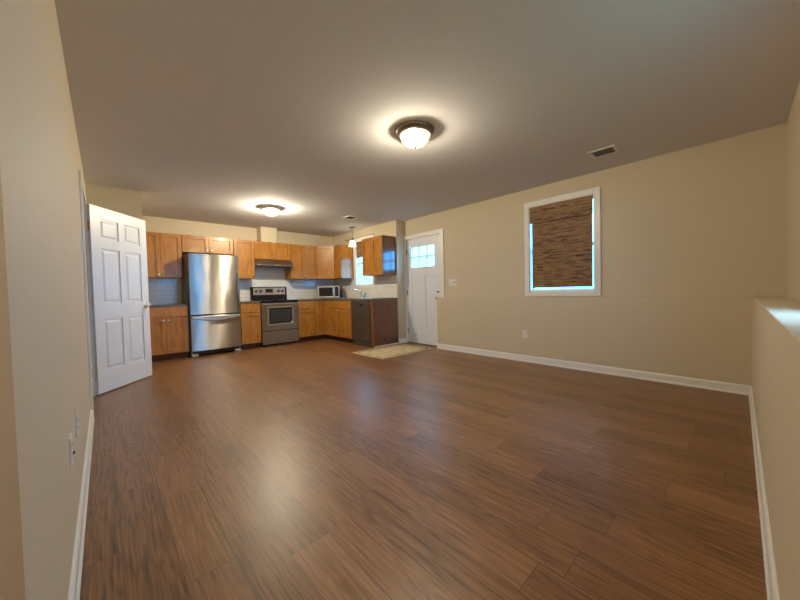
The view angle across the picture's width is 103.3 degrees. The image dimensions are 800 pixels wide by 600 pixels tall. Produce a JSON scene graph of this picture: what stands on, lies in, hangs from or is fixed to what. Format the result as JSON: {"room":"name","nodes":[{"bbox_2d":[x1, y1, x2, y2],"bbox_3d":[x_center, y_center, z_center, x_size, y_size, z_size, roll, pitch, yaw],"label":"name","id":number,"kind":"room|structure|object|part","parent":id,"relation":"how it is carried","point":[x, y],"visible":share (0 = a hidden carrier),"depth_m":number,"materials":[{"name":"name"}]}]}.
{"room":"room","nodes":[
{"label":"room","id":0,"kind":"room"},
{"bbox_2d":[0,0,90,599],"bbox_3d":[-2.826,-0.191,2.741,0.130,2.451,6.158,-3,2,-43],"label":"wall","id":1,"kind":"structure","parent":0,"point":[44,370],"depth_m":0.79,"materials":[{"name":"paint"}]},
{"bbox_2d":[68,433,74,467],"bbox_3d":[-1.291,0.590,1.247,0.014,0.116,0.072,-3,2,-43],"label":"outlet","id":2,"kind":"object","parent":1,"relation":"attached to","point":[71,452],"visible":1,"depth_m":1.22,"materials":[{"name":"white plastic"}]},
{"bbox_2d":[75,410,78,437],"bbox_3d":[-1.539,0.589,1.508,0.008,0.116,0.072,-3,2,-43],"label":"outlet","id":3,"kind":"object","parent":1,"relation":"attached to","point":[76,411],"visible":1,"depth_m":1.48,"materials":[{"name":"white plastic"}]},
{"bbox_2d":[67,409,93,599],"bbox_3d":[-1.648,0.993,1.654,0.020,0.090,2.951,-3,2,-43],"label":"baseboard","id":4,"kind":"structure","parent":1,"relation":"attached to","point":[77,560],"depth_m":1.37,"materials":[{"name":"white paint"}]},
{"bbox_2d":[78,170,95,416],"bbox_3d":[-3.052,-0.033,3.004,0.147,2.131,0.946,-3,2,-43],"label":"door frame","id":5,"kind":"structure","parent":1,"relation":"attached to","point":[81,185],"depth_m":2.73,"materials":[{"name":"white paint"}]},
{"bbox_2d":[84,204,151,394],"bbox_3d":[-3.293,-0.009,3.741,0.175,2.030,0.843,-1,2,-4],"label":"door","id":6,"kind":"structure","parent":1,"relation":"in","point":[117,249],"depth_m":3.68,"materials":[{"name":"white paint"}]},
{"bbox_2d":[85,183,141,219],"bbox_3d":[-4.148,-0.213,4.637,0.529,2.451,1.582,-3,2,-43],"label":"wall","id":7,"kind":"structure","parent":0,"point":[128,202],"depth_m":4.04,"materials":[{"name":"paint"}]},
{"bbox_2d":[142,215,331,278],"bbox_3d":[-3.385,-0.284,6.528,4.529,2.451,0.138,-3,2,-43],"label":"wall","id":8,"kind":"structure","parent":0,"point":[153,224],"depth_m":6.25,"materials":[{"name":"paint"}]},
{"bbox_2d":[146,231,182,278],"bbox_3d":[-4.151,-0.759,5.454,0.612,0.758,0.372,-3,2,-43],"label":"upper cabinet","id":9,"kind":"object","parent":8,"relation":"attached to","point":[164,250],"visible":0.84,"depth_m":5.38,"materials":[{"name":"brown wood"}]},
{"bbox_3d":[-4.165,-0.753,5.245,0.302,0.755,0.022,-3,2,-43],"label":"door","id":10,"kind":"part","parent":9,"relation":"part of","materials":[{"name":"brown wood"}]},
{"bbox_3d":[-3.943,-0.765,5.453,0.302,0.755,0.022,-3,2,-43],"label":"door","id":11,"kind":"part","parent":9,"relation":"part of","materials":[{"name":"brown wood"}]},
{"bbox_2d":[181,235,232,254],"bbox_3d":[-3.628,-1.014,5.941,0.830,0.302,0.372,-3,2,-43],"label":"upper cabinet","id":12,"kind":"object","parent":8,"relation":"attached to","point":[189,243],"visible":1,"depth_m":5.80,"materials":[{"name":"brown wood"}]},
{"bbox_3d":[-3.682,-1.006,5.696,0.410,0.299,0.022,-3,2,-43],"label":"door","id":13,"kind":"part","parent":12,"relation":"part of","materials":[{"name":"brown wood"}]},
{"bbox_3d":[-3.380,-1.021,5.978,0.410,0.299,0.022,-3,2,-43],"label":"door","id":14,"kind":"part","parent":12,"relation":"part of","materials":[{"name":"brown wood"}]},
{"bbox_2d":[148,267,332,303],"bbox_3d":[-3.092,-0.357,6.702,3.842,0.746,0.008,-3,2,-43],"label":"tiled wall","id":15,"kind":"structure","parent":8,"relation":"attached to","point":[161,290],"depth_m":6.77,"materials":[{"name":"white tile"}]},
{"bbox_2d":[233,239,254,278],"bbox_3d":[-3.179,-0.808,6.363,0.380,0.758,0.372,-3,2,-43],"label":"upper cabinet","id":16,"kind":"object","parent":8,"relation":"attached to","point":[244,249],"visible":0.73,"depth_m":6.28,"materials":[{"name":"brown wood"}]},
{"bbox_2d":[254,241,290,260],"bbox_3d":[-2.765,-1.028,6.748,0.760,0.358,0.372,-3,2,-43],"label":"upper cabinet","id":17,"kind":"object","parent":8,"relation":"attached to","point":[262,250],"visible":0.95,"depth_m":6.61,"materials":[{"name":"brown wood"}]},
{"bbox_3d":[-2.806,-1.021,6.515,0.376,0.355,0.022,-3,2,-43],"label":"door","id":18,"kind":"part","parent":17,"relation":"part of","materials":[{"name":"brown wood"}]},
{"bbox_2d":[254,259,293,267],"bbox_3d":[-2.720,-0.771,6.714,0.756,0.154,0.474,-3,2,-43],"label":"range hood","id":19,"kind":"object","parent":17,"relation":"attached to","point":[267,263],"visible":0.84,"depth_m":6.56,"materials":[{"name":"silver metal"}]},
{"bbox_3d":[-2.530,-1.035,6.773,0.376,0.355,0.022,-3,2,-43],"label":"door","id":20,"kind":"part","parent":17,"relation":"part of","materials":[{"name":"brown wood"}]},
{"bbox_2d":[285,244,317,279],"bbox_3d":[-2.248,-0.854,7.234,0.640,0.758,0.372,-3,2,-43],"label":"upper cabinet","id":21,"kind":"object","parent":8,"relation":"attached to","point":[304,260],"visible":0.99,"depth_m":7.10,"materials":[{"name":"brown wood"}]},
{"bbox_3d":[-2.266,-0.848,7.020,0.316,0.755,0.022,-3,2,-43],"label":"door","id":22,"kind":"part","parent":21,"relation":"part of","materials":[{"name":"brown wood"}]},
{"bbox_3d":[-2.034,-0.860,7.238,0.316,0.755,0.022,-3,2,-43],"label":"door","id":23,"kind":"part","parent":21,"relation":"part of","materials":[{"name":"brown wood"}]},
{"bbox_2d":[256,227,277,242],"bbox_3d":[-2.843,-1.368,6.763,0.340,0.323,0.250,-3,2,-43],"label":"wall","id":24,"kind":"structure","parent":0,"point":[264,234],"depth_m":6.66,"materials":[{"name":"paint"}]},
{"bbox_2d":[332,220,405,342],"bbox_3d":[-0.783,-0.368,7.322,0.361,2.451,2.531,-3,2,-43],"label":"wall","id":25,"kind":"structure","parent":0,"point":[395,228],"depth_m":6.37,"materials":[{"name":"paint"}]},
{"bbox_2d":[313,246,337,279],"bbox_3d":[-1.712,-0.876,7.566,0.613,0.758,0.610,-3,2,-43],"label":"upper cabinet","id":26,"kind":"object","parent":25,"relation":"attached to","point":[325,254],"visible":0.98,"depth_m":7.34,"materials":[{"name":"brown wood"}]},
{"bbox_3d":[-1.719,-0.870,7.338,0.382,0.755,0.022,-1,2,3],"label":"door","id":27,"kind":"part","parent":26,"relation":"part of","materials":[{"name":"brown wood"}]},
{"bbox_2d":[334,244,353,278],"bbox_3d":[-1.307,-0.879,7.332,0.340,0.758,0.292,-3,2,-43],"label":"upper cabinet","id":28,"kind":"object","parent":25,"relation":"attached to","point":[343,254],"visible":1,"depth_m":7.23,"materials":[{"name":"brown wood"}]},
{"bbox_3d":[-1.425,-0.874,7.226,0.022,0.755,0.282,-3,2,-43],"label":"door","id":29,"kind":"part","parent":28,"relation":"part of","materials":[{"name":"brown wood"}]},
{"bbox_3d":[-1.201,-0.879,7.234,0.319,0.758,0.004,-3,2,-43],"label":"panel","id":30,"kind":"part","parent":28,"relation":"part of","materials":[{"name":"brown wood"}]},
{"bbox_2d":[353,235,374,287],"bbox_3d":[-0.778,-0.836,7.079,0.105,1.141,0.746,-3,2,-43],"label":"window","id":31,"kind":"structure","parent":25,"relation":"in","point":[357,262],"depth_m":7.27,"materials":[{"name":"white paint"}]},
{"bbox_2d":[356,241,361,257],"bbox_3d":[-0.799,-1.144,7.057,0.031,0.355,0.578,-3,2,-43],"label":"bamboo shade","id":32,"kind":"object","parent":31,"relation":"attached to","point":[358,244],"visible":0.39,"depth_m":7.19,"materials":[{"name":"brown wood"}]},
{"bbox_3d":[-0.760,-0.602,7.096,0.022,0.511,0.586,-3,2,-43],"label":"sash","id":33,"kind":"part","parent":31,"relation":"part of","materials":[{"name":"white paint"}]},
{"bbox_2d":[333,275,396,297],"bbox_3d":[-0.873,-0.278,7.154,0.008,0.458,2.364,-3,2,-43],"label":"tiled wall","id":34,"kind":"structure","parent":25,"relation":"attached to","point":[389,282],"depth_m":6.78,"materials":[{"name":"white tile"}]},
{"bbox_2d":[362,235,395,275],"bbox_3d":[-0.451,-0.873,6.393,0.372,0.758,0.652,-3,2,-43],"label":"upper cabinet","id":35,"kind":"object","parent":25,"relation":"attached to","point":[378,252],"visible":1,"depth_m":6.22,"materials":[{"name":"brown wood"}]},
{"bbox_3d":[-0.666,-0.869,6.415,0.022,0.755,0.320,-3,2,-43],"label":"door","id":36,"kind":"part","parent":35,"relation":"part of","materials":[{"name":"brown wood"}]},
{"bbox_3d":[-0.446,-0.868,6.179,0.022,0.755,0.320,-3,2,-43],"label":"door","id":37,"kind":"part","parent":35,"relation":"part of","materials":[{"name":"brown wood"}]},
{"bbox_3d":[-0.210,-0.873,6.175,0.319,0.758,0.004,-3,2,-43],"label":"panel","id":38,"kind":"part","parent":35,"relation":"part of","materials":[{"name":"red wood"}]},
{"bbox_2d":[399,338,405,343],"bbox_3d":[0.055,0.821,6.366,0.191,0.090,0.020,-3,2,-43],"label":"baseboard","id":39,"kind":"structure","parent":25,"relation":"attached to","point":[403,340],"depth_m":6.36,"materials":[{"name":"white paint"}]},
{"bbox_2d":[80,338,766,599],"bbox_3d":[-1.228,1.037,3.465,6.400,0.120,7.570,-3,2,-43],"label":"floor","id":40,"kind":"structure","parent":0,"point":[319,469],"depth_m":1.71,"materials":[{"name":"brown wood"}]},
{"bbox_2d":[149,306,189,361],"bbox_3d":[-4.020,0.551,5.391,0.622,0.876,0.654,-3,2,-43],"label":"base cabinet","id":41,"kind":"object","parent":40,"relation":"on","point":[169,326],"visible":0.77,"depth_m":5.21,"materials":[{"name":"brown wood"}]},
{"bbox_3d":[-3.938,0.591,5.079,0.305,0.589,0.022,-3,2,-43],"label":"door","id":42,"kind":"part","parent":41,"relation":"part of","materials":[{"name":"brown wood"}]},
{"bbox_2d":[149,303,187,307],"bbox_3d":[-4.039,0.094,5.386,0.622,0.037,0.624,-3,2,-43],"label":"countertop","id":43,"kind":"structure","parent":41,"relation":"on","point":[179,304],"depth_m":5.23,"materials":[{"name":"grey stone"}]},
{"bbox_3d":[-3.835,0.204,5.173,0.614,0.158,0.022,-3,2,-43],"label":"drawer","id":44,"kind":"part","parent":41,"relation":"part of","materials":[{"name":"brown wood"}]},
{"bbox_3d":[-3.713,0.579,5.290,0.305,0.589,0.022,-3,2,-43],"label":"door","id":45,"kind":"part","parent":41,"relation":"part of","materials":[{"name":"brown wood"}]},
{"bbox_2d":[181,253,240,356],"bbox_3d":[-3.471,0.076,5.827,0.792,1.775,0.738,-3,2,-43],"label":"refrigerator","id":46,"kind":"object","parent":40,"relation":"on","point":[210,286],"visible":1,"depth_m":5.56,"materials":[{"name":"silver metal"}]},
{"bbox_3d":[-3.282,-0.280,5.611,0.784,1.046,0.072,-3,2,-43],"label":"fridge door","id":47,"kind":"part","parent":46,"relation":"part of","materials":[{"name":"silver metal"}]},
{"bbox_3d":[-3.262,0.567,5.635,0.784,0.605,0.072,-3,2,-43],"label":"freezer drawer","id":48,"kind":"part","parent":46,"relation":"part of","materials":[{"name":"silver metal"}]},
{"bbox_3d":[-3.227,0.317,5.586,0.750,0.085,0.052,-3,2,-43],"label":"handle","id":49,"kind":"part","parent":46,"relation":"part of","materials":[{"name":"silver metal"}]},
{"bbox_3d":[-2.984,-0.178,5.834,0.044,0.660,0.034,-3,2,-43],"label":"handle","id":50,"kind":"part","parent":46,"relation":"part of","materials":[{"name":"silver metal"}]},
{"bbox_2d":[239,303,261,349],"bbox_3d":[-3.056,0.503,6.292,0.366,0.876,0.654,-3,2,-43],"label":"base cabinet","id":51,"kind":"object","parent":40,"relation":"on","point":[250,314],"visible":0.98,"depth_m":6.09,"materials":[{"name":"brown wood"}]},
{"bbox_2d":[240,301,259,303],"bbox_3d":[-3.074,0.046,6.287,0.366,0.037,0.624,-3,2,-43],"label":"countertop","id":52,"kind":"structure","parent":51,"relation":"on","point":[241,302],"depth_m":6.08,"materials":[{"name":"grey stone"}]},
{"bbox_3d":[-2.870,0.155,6.075,0.358,0.158,0.022,-3,2,-43],"label":"drawer","id":53,"kind":"part","parent":51,"relation":"part of","materials":[{"name":"brown wood"}]},
{"bbox_3d":[-2.861,0.537,6.086,0.358,0.589,0.022,-3,2,-43],"label":"door","id":54,"kind":"part","parent":51,"relation":"part of","materials":[{"name":"brown wood"}]},
{"bbox_2d":[250,287,298,346],"bbox_3d":[-2.611,0.318,6.638,0.760,1.205,0.684,-3,2,-43],"label":"range","id":55,"kind":"object","parent":40,"relation":"on","point":[279,315],"visible":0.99,"depth_m":6.50,"materials":[{"name":"silver metal"}]},
{"bbox_3d":[-2.824,-0.193,6.846,0.680,0.155,0.018,-3,2,-43],"label":"control panel","id":56,"kind":"part","parent":55,"relation":"part of","materials":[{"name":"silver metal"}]},
{"bbox_2d":[260,300,297,301],"bbox_3d":[-2.640,0.015,6.654,0.760,0.022,0.618,-3,2,-43],"label":"cooktop","id":57,"kind":"object","parent":55,"relation":"in","point":[260,300],"depth_m":6.49,"materials":[{"name":"black ceramic"}]},
{"bbox_3d":[-2.439,0.330,6.455,0.748,0.553,0.045,-3,2,-43],"label":"oven door","id":58,"kind":"part","parent":55,"relation":"part of","materials":[{"name":"silver metal"}]},
{"bbox_3d":[-2.431,0.749,6.469,0.748,0.255,0.040,-3,2,-43],"label":"storage drawer","id":59,"kind":"part","parent":55,"relation":"part of","materials":[{"name":"silver metal"}]},
{"bbox_3d":[-2.407,0.077,6.408,0.700,0.032,0.072,-3,2,-43],"label":"handle","id":60,"kind":"part","parent":55,"relation":"part of","materials":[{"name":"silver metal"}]},
{"bbox_2d":[297,301,315,341],"bbox_3d":[-2.216,0.461,7.078,0.392,0.876,0.654,-3,2,-43],"label":"base cabinet","id":61,"kind":"object","parent":40,"relation":"on","point":[306,309],"visible":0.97,"depth_m":6.87,"materials":[{"name":"brown wood"}]},
{"bbox_3d":[-2.030,0.114,6.861,0.384,0.158,0.022,-3,2,-43],"label":"drawer","id":62,"kind":"part","parent":61,"relation":"part of","materials":[{"name":"brown wood"}]},
{"bbox_3d":[-2.021,0.495,6.871,0.384,0.589,0.022,-3,2,-43],"label":"door","id":63,"kind":"part","parent":61,"relation":"part of","materials":[{"name":"brown wood"}]},
{"bbox_2d":[314,300,333,339],"bbox_3d":[-1.685,0.439,7.426,0.856,0.876,0.860,-3,2,-43],"label":"base cabinet","id":64,"kind":"object","parent":40,"relation":"on","point":[322,308],"visible":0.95,"depth_m":7.09,"materials":[{"name":"brown wood"}]},
{"bbox_3d":[-1.799,0.400,7.078,0.210,0.757,0.022,-3,2,-43],"label":"door","id":65,"kind":"part","parent":64,"relation":"part of","materials":[{"name":"brown wood"}]},
{"bbox_3d":[-1.623,0.396,7.061,0.022,0.757,0.236,-3,2,-43],"label":"door","id":66,"kind":"part","parent":64,"relation":"part of","materials":[{"name":"brown wood"}]},
{"bbox_2d":[289,298,396,300],"bbox_3d":[-1.322,-0.008,6.725,1.250,0.037,2.378,-3,2,-43],"label":"countertop","id":67,"kind":"structure","parent":64,"relation":"on","point":[316,299],"depth_m":6.44,"materials":[{"name":"grey stone"}]},
{"bbox_2d":[317,286,342,298],"bbox_3d":[-1.638,-0.182,7.406,0.500,0.288,0.386,-1,2,2],"label":"microwave","id":68,"kind":"object","parent":67,"relation":"on","point":[323,291],"visible":0.91,"depth_m":7.26,"materials":[{"name":"silver metal"}]},
{"bbox_3d":[-1.700,-0.183,7.266,0.385,0.272,0.020,-1,2,2],"label":"door","id":69,"kind":"part","parent":68,"relation":"part of","materials":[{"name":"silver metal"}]},
{"bbox_2d":[329,300,355,343],"bbox_3d":[-1.046,0.440,6.863,0.654,0.876,0.830,-3,2,-43],"label":"base cabinet","id":70,"kind":"object","parent":40,"relation":"on","point":[340,311],"visible":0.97,"depth_m":6.64,"materials":[{"name":"brown wood"}]},
{"bbox_3d":[-1.394,0.482,6.821,0.022,0.589,0.409,-3,2,-43],"label":"door","id":71,"kind":"part","parent":70,"relation":"part of","materials":[{"name":"brown wood"}]},
{"bbox_3d":[-1.262,0.101,6.659,0.022,0.158,0.822,-3,2,-43],"label":"drawer","id":72,"kind":"part","parent":70,"relation":"part of","materials":[{"name":"brown wood"}]},
{"bbox_3d":[-1.111,0.483,6.519,0.022,0.589,0.409,-3,2,-43],"label":"door","id":73,"kind":"part","parent":70,"relation":"part of","materials":[{"name":"brown wood"}]},
{"bbox_2d":[351,301,371,346],"bbox_3d":[-0.554,0.443,6.330,0.602,0.876,0.596,-3,2,-43],"label":"dishwasher","id":74,"kind":"object","parent":40,"relation":"on","point":[360,310],"visible":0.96,"depth_m":6.10,"materials":[{"name":"silver metal"}]},
{"bbox_2d":[370,300,397,347],"bbox_3d":[-0.291,0.443,6.105,0.626,0.876,0.068,-3,2,-43],"label":"end panel","id":75,"kind":"object","parent":40,"relation":"on","point":[384,316],"visible":0.94,"depth_m":6.06,"materials":[{"name":"red wood"}]},
{"bbox_2d":[352,344,432,358],"bbox_3d":[-0.116,0.887,5.538,1.174,0.010,0.830,-3,2,-43],"label":"rug","id":76,"kind":"object","parent":40,"relation":"on","point":[386,352],"visible":1,"depth_m":5.47,"materials":[{"name":"beige fabric"}]},
{"bbox_2d":[54,0,799,236],"bbox_3d":[-1.289,-1.532,3.393,6.400,0.120,7.570,-3,2,-43],"label":"ceiling","id":77,"kind":"structure","parent":0,"point":[214,111],"depth_m":2.25,"materials":[{"name":"paint"}]},
{"bbox_2d":[260,205,280,216],"bbox_3d":[-2.094,-1.422,5.139,0.320,0.160,0.320,-3,2,-43],"label":"ceiling lamp","id":78,"kind":"object","parent":77,"relation":"attached to","point":[268,208],"visible":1,"depth_m":5.08,"materials":[{"name":"white glass"}]},
{"bbox_2d":[343,215,358,219],"bbox_3d":[-0.927,-1.548,5.942,0.210,0.008,0.240,-3,2,-43],"label":"ceiling vent","id":79,"kind":"object","parent":77,"relation":"in","point":[349,216],"visible":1,"depth_m":5.93,"materials":[{"name":"white metal"}]},
{"bbox_2d":[396,120,433,148],"bbox_3d":[0.133,-1.409,2.786,0.340,0.160,0.340,-3,2,-43],"label":"ceiling lamp","id":80,"kind":"object","parent":77,"relation":"attached to","point":[416,131],"visible":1,"depth_m":2.75,"materials":[{"name":"white glass"}]},
{"bbox_2d":[587,145,619,158],"bbox_3d":[2.131,-1.547,3.308,0.218,0.008,0.250,-3,2,-43],"label":"ceiling vent","id":81,"kind":"object","parent":77,"relation":"in","point":[611,149],"visible":1,"depth_m":3.30,"materials":[{"name":"white metal"}]},
{"bbox_2d":[437,296,752,385],"bbox_3d":[2.071,0.417,4.269,0.119,0.919,3.977,-3,2,-43],"label":"wall","id":82,"kind":"structure","parent":0,"point":[699,337],"depth_m":3.66,"materials":[{"name":"paint"}]},
{"bbox_2d":[522,330,527,337],"bbox_3d":[1.776,0.482,4.495,0.008,0.116,0.072,-3,2,-43],"label":"outlet","id":83,"kind":"object","parent":82,"relation":"attached to","point":[525,333],"visible":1,"depth_m":4.49,"materials":[{"name":"white plastic"}]},
{"bbox_2d":[437,343,750,395],"bbox_3d":[1.963,0.833,4.305,0.020,0.090,3.779,-3,2,-43],"label":"baseboard","id":84,"kind":"structure","parent":82,"relation":"attached to","point":[658,377],"depth_m":3.68,"materials":[{"name":"white paint"}]},
{"bbox_2d":[404,123,786,296],"bbox_3d":[1.880,-0.356,4.630,0.150,2.451,5.039,-3,2,-43],"label":"wall","id":85,"kind":"structure","parent":0,"point":[709,219],"depth_m":3.40,"materials":[{"name":"paint"}]},
{"bbox_2d":[406,234,440,345],"bbox_3d":[0.440,-0.176,6.063,0.120,2.045,0.891,-3,2,-43],"label":"door","id":86,"kind":"structure","parent":85,"relation":"in","point":[423,283],"depth_m":6.08,"materials":[{"name":"white paint"}]},
{"bbox_2d":[403,228,444,346],"bbox_3d":[0.502,-0.212,6.096,0.170,2.147,1.017,-3,2,-43],"label":"door frame","id":87,"kind":"structure","parent":85,"relation":"attached to","point":[438,231],"depth_m":6.02,"materials":[{"name":"white paint"}]},
{"bbox_2d":[449,279,456,285],"bbox_3d":[0.917,-0.307,5.538,0.020,0.118,0.165,-3,2,-43],"label":"light switch","id":88,"kind":"object","parent":85,"relation":"attached to","point":[452,282],"visible":1,"depth_m":5.54,"materials":[{"name":"white plastic"}]},
{"bbox_2d":[524,187,600,295],"bbox_3d":[2.173,-0.720,4.263,0.140,1.339,0.957,-3,2,-43],"label":"window","id":89,"kind":"structure","parent":85,"relation":"in","point":[529,290],"depth_m":4.15,"materials":[{"name":"white paint"}]},
{"bbox_2d":[530,195,592,287],"bbox_3d":[2.147,-0.739,4.241,0.059,1.138,0.796,-3,2,-43],"label":"bamboo shade","id":90,"kind":"object","parent":89,"relation":"attached to","point":[562,231],"visible":1,"depth_m":4.21,"materials":[{"name":"brown wicker"}]},
{"bbox_3d":[2.167,-0.176,4.259,0.010,0.012,0.762,-3,2,-43],"label":"rail","id":91,"kind":"part","parent":90,"relation":"part of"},
{"bbox_3d":[2.205,-0.437,4.294,0.022,0.612,0.801,-3,2,-43],"label":"sash","id":92,"kind":"part","parent":89,"relation":"part of","materials":[{"name":"white paint"}]},
{"bbox_2d":[752,296,799,599],"bbox_3d":[1.128,0.536,0.800,6.001,0.919,0.198,-3,2,-43],"label":"wall","id":93,"kind":"structure","parent":0,"point":[775,319],"depth_m":1.00,"materials":[{"name":"paint"}]},
{"bbox_2d":[749,386,779,599],"bbox_3d":[1.056,0.950,0.885,5.981,0.090,0.020,-3,2,-43],"label":"baseboard","id":94,"kind":"structure","parent":93,"relation":"attached to","point":[772,591],"depth_m":1.32,"materials":[{"name":"white paint"}]},
{"bbox_2d":[785,81,799,299],"bbox_3d":[1.267,-0.231,0.699,6.120,2.451,0.133,-3,2,-43],"label":"wall","id":95,"kind":"structure","parent":0,"point":[792,256],"depth_m":2.44,"materials":[{"name":"paint"}]}
]}

